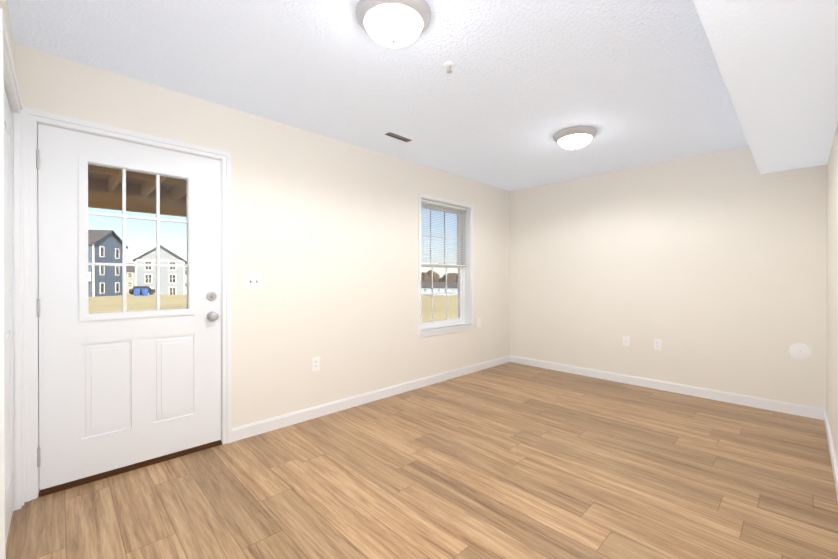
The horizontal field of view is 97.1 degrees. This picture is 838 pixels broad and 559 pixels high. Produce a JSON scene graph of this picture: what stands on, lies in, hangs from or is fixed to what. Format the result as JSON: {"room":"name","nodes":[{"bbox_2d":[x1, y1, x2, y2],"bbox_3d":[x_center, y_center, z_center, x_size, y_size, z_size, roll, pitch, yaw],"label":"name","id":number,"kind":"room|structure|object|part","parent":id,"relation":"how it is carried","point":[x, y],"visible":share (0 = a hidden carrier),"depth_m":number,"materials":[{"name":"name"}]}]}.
{"room":"empty living room","nodes":[
{"label":"empty living room","id":0,"kind":"room"},
{"bbox_2d":[0,0,14,357],"bbox_3d":[-1.128,-0.106,0.814,0.150,2.600,3.055,0,0,-44],"label":"wall","id":1,"kind":"structure","parent":0,"point":[3,5],"depth_m":1.75,"materials":[{"name":"paint"}]},
{"bbox_2d":[4,89,12,543],"bbox_3d":[-1.801,0.166,1.583,0.034,2.026,0.834,0,0,-44],"label":"closet door","id":2,"kind":"structure","parent":1,"relation":"in","point":[8,300],"depth_m":1.75,"materials":[{"name":"white wood"}]},
{"bbox_2d":[15,43,509,427],"bbox_3d":[-0.490,-0.117,3.702,5.090,2.600,0.200,0,0,-44],"label":"wall","id":3,"kind":"structure","parent":0,"point":[324,236],"depth_m":3.16,"materials":[{"name":"paint"}]},
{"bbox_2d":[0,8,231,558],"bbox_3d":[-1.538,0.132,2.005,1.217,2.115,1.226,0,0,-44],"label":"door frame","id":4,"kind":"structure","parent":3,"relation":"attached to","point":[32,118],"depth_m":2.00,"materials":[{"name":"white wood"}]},
{"bbox_3d":[-1.768,-0.242,2.358,0.588,0.964,0.065,0,0,-44],"label":"entry door glass frame","id":5,"kind":"part","parent":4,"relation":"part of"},
{"bbox_2d":[36,123,220,491],"bbox_3d":[-1.747,0.156,2.331,0.924,2.020,0.119,0,0,-44],"label":"entry door","id":6,"kind":"structure","parent":3,"relation":"in","point":[116,393],"depth_m":2.25,"materials":[{"name":"white wood"}]},
{"bbox_3d":[-2.086,0.158,2.027,0.014,1.727,0.041,0,0,-44],"label":"entry door hinges","id":7,"kind":"part","parent":6,"relation":"part of","materials":[{"name":"silver metal"}]},
{"bbox_3d":[-1.768,-0.242,2.358,0.556,0.932,0.004,0,0,-44],"label":"entry door glass pane","id":8,"kind":"part","parent":6,"relation":"part of","materials":[{"name":"clear glass"}]},
{"bbox_3d":[-1.443,0.189,2.594,0.066,0.206,0.072,0,0,-44],"label":"entry door hardware","id":9,"kind":"part","parent":6,"relation":"part of","materials":[{"name":"silver metal"}]},
{"bbox_2d":[39,440,221,496],"bbox_3d":[-1.823,1.175,2.420,0.920,0.026,0.221,0,0,-44],"label":"door sill","id":10,"kind":"structure","parent":3,"relation":"attached to","point":[120,472],"depth_m":2.28,"materials":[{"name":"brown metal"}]},
{"bbox_2d":[245,273,260,288],"bbox_3d":[-1.252,0.011,2.808,0.116,0.115,0.022,0,0,-44],"label":"light switch","id":11,"kind":"object","parent":3,"relation":"attached to","point":[253,278],"visible":1,"depth_m":2.81,"materials":[{"name":"white plastic"}]},
{"bbox_2d":[312,357,319,370],"bbox_3d":[-0.884,0.725,3.178,0.070,0.115,0.009,0,0,-44],"label":"electrical outlet","id":12,"kind":"object","parent":3,"relation":"attached to","point":[315,363],"visible":1,"depth_m":3.17,"materials":[{"name":"white plastic"}]},
{"bbox_2d":[232,355,511,441],"bbox_3d":[-0.034,1.134,4.002,3.725,0.094,0.013,0,0,-44],"label":"baseboard","id":13,"kind":"structure","parent":3,"relation":"attached to","point":[257,428],"depth_m":3.41,"materials":[{"name":"white wood"}]},
{"bbox_2d":[418,193,474,336],"bbox_3d":[0.281,-0.155,4.423,0.978,1.569,0.211,0,0,-44],"label":"window","id":14,"kind":"structure","parent":3,"relation":"in","point":[468,324],"depth_m":4.60,"materials":[{"name":"white plastic"}]},
{"bbox_3d":[0.238,-0.170,4.467,0.754,1.334,0.034,0,0,-44],"label":"window glass pane","id":15,"kind":"part","parent":14,"relation":"part of","materials":[{"name":"clear glass"}]},
{"bbox_3d":[0.238,-0.163,4.466,0.888,1.483,0.090,0,0,-44],"label":"window sash","id":16,"kind":"part","parent":14,"relation":"part of","materials":[{"name":"white plastic"}]},
{"bbox_2d":[421,199,466,265],"bbox_3d":[0.295,-0.533,4.406,0.872,0.731,0.035,0,0,-44],"label":"window blind","id":17,"kind":"object","parent":14,"relation":"attached to","point":[459,209],"visible":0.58,"depth_m":4.40,"materials":[{"name":"white plastic"}]},
{"bbox_2d":[477,318,480,326],"bbox_3d":[0.776,0.558,4.791,0.070,0.115,0.008,0,0,-44],"label":"electrical outlet","id":18,"kind":"object","parent":3,"relation":"attached to","point":[478,322],"visible":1,"depth_m":4.79,"materials":[{"name":"white plastic"}]},
{"bbox_2d":[6,0,748,190],"bbox_3d":[0.626,-1.333,2.548,5.090,0.160,3.405,0,0,-44],"label":"ceiling","id":19,"kind":"structure","parent":0,"point":[635,83],"depth_m":2.23,"materials":[{"name":"white paint"}]},
{"bbox_2d":[356,0,430,47],"bbox_3d":[-0.119,-1.181,1.744,0.352,0.137,0.352,0,0,-44],"label":"ceiling light","id":20,"kind":"object","parent":19,"relation":"attached to","point":[395,23],"visible":1,"depth_m":1.67,"materials":[{"name":"white glass"}]},
{"bbox_2d":[381,130,414,142],"bbox_3d":[-0.179,-1.252,3.255,0.300,0.008,0.110,0,0,-44],"label":"ceiling vent","id":21,"kind":"object","parent":19,"relation":"in","point":[397,136],"visible":1,"depth_m":3.24,"materials":[{"name":"metal"}]},
{"bbox_2d":[444,61,454,73],"bbox_3d":[0.177,-1.230,2.157,0.068,0.042,0.068,0,0,-44],"label":"sprinkler","id":22,"kind":"object","parent":19,"relation":"attached to","point":[449,65],"visible":1,"depth_m":2.15,"materials":[{"name":"white metal"}]},
{"bbox_2d":[553,126,596,149],"bbox_3d":[1.345,-1.187,3.194,0.352,0.137,0.352,0,0,-44],"label":"ceiling light","id":23,"kind":"object","parent":19,"relation":"attached to","point":[576,137],"visible":1,"depth_m":3.10,"materials":[{"name":"white glass"}]},
{"bbox_2d":[6,362,837,558],"bbox_3d":[0.626,1.247,2.558,5.090,0.120,3.405,0,0,-44],"label":"floor","id":24,"kind":"structure","parent":0,"point":[510,460],"depth_m":2.12,"materials":[{"name":"brown wood"}]},
{"bbox_2d":[510,145,826,408],"bbox_3d":[2.415,-0.119,4.256,0.150,2.600,3.055,0,0,-44],"label":"wall","id":25,"kind":"structure","parent":0,"point":[709,270],"depth_m":3.83,"materials":[{"name":"paint"}]},
{"bbox_2d":[623,336,628,345],"bbox_3d":[2.350,0.701,4.207,0.017,0.115,0.070,0,0,-44],"label":"outlet","id":26,"kind":"object","parent":25,"relation":"attached to","point":[625,340],"visible":1,"depth_m":4.20,"materials":[{"name":"white plastic"}]},
{"bbox_2d":[654,339,660,349],"bbox_3d":[2.569,0.702,3.987,0.009,0.115,0.070,0,0,-44],"label":"duplex electrical outlet","id":27,"kind":"object","parent":25,"relation":"attached to","point":[657,344],"visible":1,"depth_m":3.98,"materials":[{"name":"white plastic"}]},
{"bbox_2d":[512,356,819,419],"bbox_3d":[2.358,1.134,4.202,0.013,0.094,3.000,0,0,-44],"label":"baseboard","id":28,"kind":"structure","parent":25,"relation":"attached to","point":[778,406],"depth_m":3.80,"materials":[{"name":"white wood"}]},
{"bbox_2d":[788,343,811,359],"bbox_3d":[3.314,0.625,3.219,0.010,0.144,0.144,0,0,-44],"label":"wall plate","id":29,"kind":"object","parent":25,"relation":"attached to","point":[801,351],"visible":1,"depth_m":3.22,"materials":[{"name":"plastic"}]},
{"bbox_2d":[693,0,837,173],"bbox_3d":[1.563,-1.104,1.584,4.790,0.290,0.415,0,0,-44],"label":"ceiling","id":30,"kind":"structure","parent":0,"point":[777,61],"depth_m":1.71,"materials":[{"name":"white paint"}]},
{"bbox_2d":[826,122,837,464],"bbox_3d":[1.760,-0.108,1.386,5.090,2.600,0.150,0,0,-44],"label":"wall","id":31,"kind":"structure","parent":0,"point":[832,304],"depth_m":2.53,"materials":[{"name":"paint"}]},
{"bbox_2d":[820,408,837,499],"bbox_3d":[1.703,1.144,1.449,4.790,0.094,0.013,0,0,-44],"label":"baseboard","id":32,"kind":"structure","parent":31,"relation":"attached to","point":[823,412],"depth_m":2.46,"materials":[{"name":"white wood"}]},
{"label":"outside","id":33,"kind":"structure","parent":0,"visible":0},
{"bbox_2d":[88,293,457,321],"bbox_3d":[-86.903,15.441,204.091,680.000,29.808,432.000,0,0,-44],"label":"lawn","id":34,"kind":"structure","parent":33,"point":[181,303],"depth_m":24.33,"materials":[{"name":"beige plant"}]},
{"bbox_2d":[88,230,127,296],"bbox_3d":[-51.498,-1.448,55.504,8.300,12.480,12.070,0,0,-14],"label":"house","id":35,"kind":"structure","parent":34,"relation":"on","point":[107,239],"depth_m":56.53,"materials":[{"name":"blue wood"}]},
{"bbox_2d":[126,266,134,292],"bbox_3d":[-90.878,1.302,124.888,26.900,13.580,11.900,0,0,-34],"label":"house","id":36,"kind":"structure","parent":34,"relation":"on","point":[129,270],"depth_m":117.67,"materials":[{"name":"grey"}]},
{"bbox_2d":[134,289,139,295],"bbox_3d":[-42.368,1.910,55.602,0.810,1.080,0.780,0,0,-44],"label":"bin","id":37,"kind":"object","parent":34,"relation":"on","point":[136,293],"depth_m":55.34,"materials":[{"name":"blue plastic"}]},
{"bbox_2d":[129,286,154,294],"bbox_3d":[-48.261,1.892,64.516,4.400,1.492,2.020,0,0,26],"label":"car","id":38,"kind":"object","parent":34,"relation":"on","point":[152,291],"depth_m":64.08,"materials":[{"name":"metal"}]},
{"bbox_2d":[141,288,147,295],"bbox_3d":[-41.374,1.909,55.870,0.810,1.080,0.780,0,0,-44],"label":"bin","id":39,"kind":"object","parent":34,"relation":"on","point":[144,291],"depth_m":55.63,"materials":[{"name":"blue plastic"}]},
{"bbox_2d":[132,245,186,294],"bbox_3d":[-50.607,-0.447,73.381,8.300,11.980,10.900,0,0,-29],"label":"house","id":40,"kind":"structure","parent":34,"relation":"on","point":[168,256],"depth_m":69.23,"materials":[{"name":"white"}]},
{"bbox_2d":[421,270,457,281],"bbox_3d":[1.833,4.482,230.963,191.341,24.516,17.728,0,0,2],"label":"trees","id":41,"kind":"object","parent":34,"relation":"on","point":[451,276],"depth_m":227.32,"materials":[{"name":"brown plant"}]},
{"bbox_2d":[421,282,457,294],"bbox_3d":[4.827,6.706,189.999,34.900,10.780,10.900,0,0,0],"label":"building","id":42,"kind":"structure","parent":34,"relation":"on","point":[437,286],"depth_m":185.03,"materials":[{"name":"white"}]},
{"bbox_3d":[-3.096,1.361,4.244,4.600,0.240,4.200,0,0,-44],"label":"ground","id":43,"kind":"structure","parent":0,"visible":0},
{"bbox_2d":[88,165,185,216],"bbox_3d":[-3.261,-0.019,4.266,4.500,3.080,4.467,0,0,-44],"label":"deck","id":44,"kind":"object","parent":43,"relation":"on","point":[146,191],"depth_m":5.65,"materials":[{"name":"brown wood"}]}
]}

